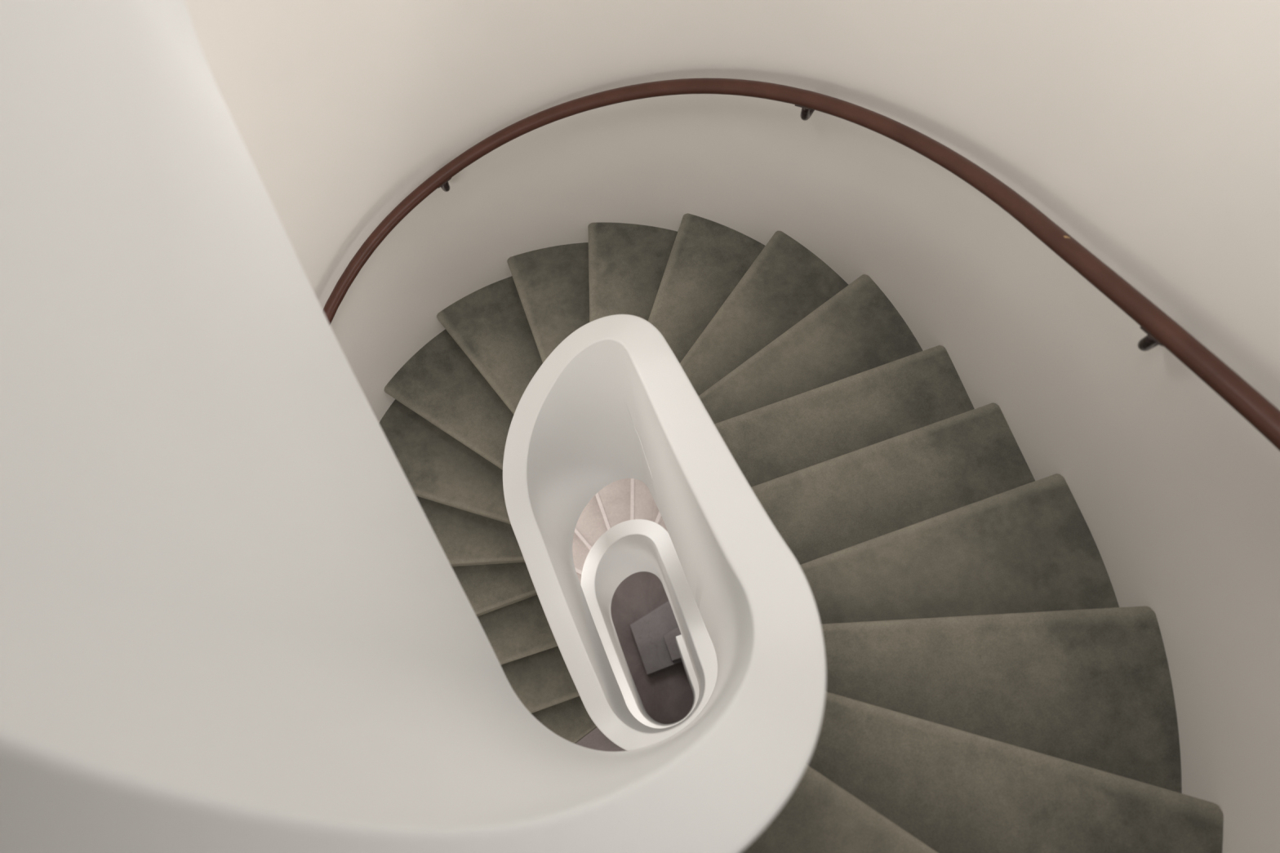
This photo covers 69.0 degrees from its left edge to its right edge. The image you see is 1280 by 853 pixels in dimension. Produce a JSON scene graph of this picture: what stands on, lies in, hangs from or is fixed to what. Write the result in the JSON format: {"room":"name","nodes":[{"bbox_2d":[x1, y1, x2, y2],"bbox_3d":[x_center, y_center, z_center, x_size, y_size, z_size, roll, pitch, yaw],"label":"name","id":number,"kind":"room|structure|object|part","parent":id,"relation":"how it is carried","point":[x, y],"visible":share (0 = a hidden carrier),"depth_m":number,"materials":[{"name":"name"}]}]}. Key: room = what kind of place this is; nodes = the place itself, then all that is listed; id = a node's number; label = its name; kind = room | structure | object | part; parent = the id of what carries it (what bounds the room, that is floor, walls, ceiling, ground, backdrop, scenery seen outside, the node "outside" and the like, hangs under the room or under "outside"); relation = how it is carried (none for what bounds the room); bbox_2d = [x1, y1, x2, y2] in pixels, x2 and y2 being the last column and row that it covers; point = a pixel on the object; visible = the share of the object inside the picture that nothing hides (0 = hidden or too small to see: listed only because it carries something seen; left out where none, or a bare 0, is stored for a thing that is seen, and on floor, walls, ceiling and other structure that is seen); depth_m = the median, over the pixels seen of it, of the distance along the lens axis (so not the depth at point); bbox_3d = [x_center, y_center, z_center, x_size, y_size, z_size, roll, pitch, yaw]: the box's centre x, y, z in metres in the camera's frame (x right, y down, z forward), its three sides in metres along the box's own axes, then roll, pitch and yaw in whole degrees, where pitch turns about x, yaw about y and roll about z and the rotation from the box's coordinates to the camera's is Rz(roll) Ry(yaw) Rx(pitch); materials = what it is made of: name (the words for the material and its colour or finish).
{"room":"spiral staircase","nodes":[
{"label":"spiral staircase","id":0,"kind":"room"},
{"bbox_2d":[610,571,693,724],"bbox_3d":[0.193,2.515,9.567,2.920,0.110,3.744,-19,73,-3],"label":"floor","id":1,"kind":"structure","parent":0,"point":[666,695],"depth_m":9.55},
{"bbox_2d":[0,0,826,852],"bbox_3d":[-0.112,0.460,3.159,0.741,13.418,1.413,-19,73,-3],"label":"parapet","id":2,"kind":"object","parent":1,"relation":"on","point":[233,620],"visible":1,"depth_m":0.90,"materials":[{"name":"paint"}]},
{"bbox_2d":[572,478,667,751],"bbox_3d":[0.097,1.863,7.462,2.756,4.293,3.570,-19,73,-3],"label":"concrete staircase","id":3,"kind":"structure","parent":1,"relation":"on","point":[621,500],"depth_m":7.18,"materials":[{"name":"paint"}]},
{"bbox_2d":[630,600,682,675],"bbox_3d":[0.523,1.958,9.568,1.237,0.185,0.807,-19,73,-3],"label":"entry slab","id":4,"kind":"object","parent":1,"relation":"on","point":[648,631],"visible":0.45,"depth_m":9.44,"materials":[{"name":"concrete"}]},
{"bbox_2d":[662,626,681,662],"bbox_3d":[0.697,1.994,9.353,0.955,0.185,0.450,-19,73,-3],"label":"step","id":5,"kind":"structure","parent":4,"relation":"on","point":[669,638],"depth_m":9.23,"materials":[{"name":"concrete"}]},
{"bbox_2d":[184,0,1279,852],"bbox_3d":[-0.153,0.145,1.920,2.923,15.917,3.736,-19,73,-3],"label":"wall","id":6,"kind":"structure","parent":0,"point":[1148,131],"depth_m":2.70,"materials":[{"name":"paint"}]},
{"bbox_2d":[378,213,1223,852],"bbox_3d":[-0.136,0.268,2.317,2.758,8.477,3.572,-19,73,-3],"label":"carpeted staircase","id":7,"kind":"structure","parent":6,"relation":"attached to","point":[990,688],"depth_m":2.92,"materials":[{"name":"carpet"}]},
{"bbox_2d":[322,77,1279,451],"bbox_3d":[-0.109,0.286,2.499,2.691,3.688,3.491,-19,73,-3],"label":"handrail","id":8,"kind":"object","parent":6,"relation":"attached to","point":[1161,329],"visible":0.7,"depth_m":2.55,"materials":[{"name":"paint"}]},
{"bbox_3d":[-1.207,0.109,3.875,0.550,1.261,2.221,15,74,7],"label":"rail","id":9,"kind":"part","parent":8,"relation":"part of","materials":[{"name":"paint"}]},
{"bbox_3d":[-0.782,-0.971,3.682,0.030,0.107,0.103,-32,74,-7],"label":"arm","id":10,"kind":"part","parent":8,"relation":"part of","materials":[{"name":"grey metal"}]},
{"bbox_3d":[-0.090,-1.098,3.264,1.235,0.614,0.201,7,73,5],"label":"rail","id":11,"kind":"part","parent":8,"relation":"part of","materials":[{"name":"paint"}]},
{"bbox_3d":[0.522,-1.009,2.918,0.068,0.036,0.037,36,78,12],"label":"saddle plate","id":12,"kind":"part","parent":8,"relation":"part of","materials":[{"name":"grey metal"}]},
{"bbox_3d":[0.541,-1.024,2.980,0.030,0.107,0.100,28,76,11],"label":"arm","id":13,"kind":"part","parent":8,"relation":"part of","materials":[{"name":"grey metal"}]},
{"bbox_3d":[0.565,0.349,1.514,1.542,1.904,3.189,20,75,9],"label":"rail","id":14,"kind":"part","parent":8,"relation":"part of","materials":[{"name":"paint"}]},
{"bbox_3d":[1.128,-0.197,2.028,0.099,0.109,0.030,-28,74,-6],"label":"arm","id":15,"kind":"part","parent":8,"relation":"part of","materials":[{"name":"grey metal"}]},
{"bbox_3d":[1.094,-0.194,1.970,0.038,0.041,0.066,-19,73,-3],"label":"saddle plate","id":16,"kind":"part","parent":8,"relation":"part of","materials":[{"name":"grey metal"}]}
]}

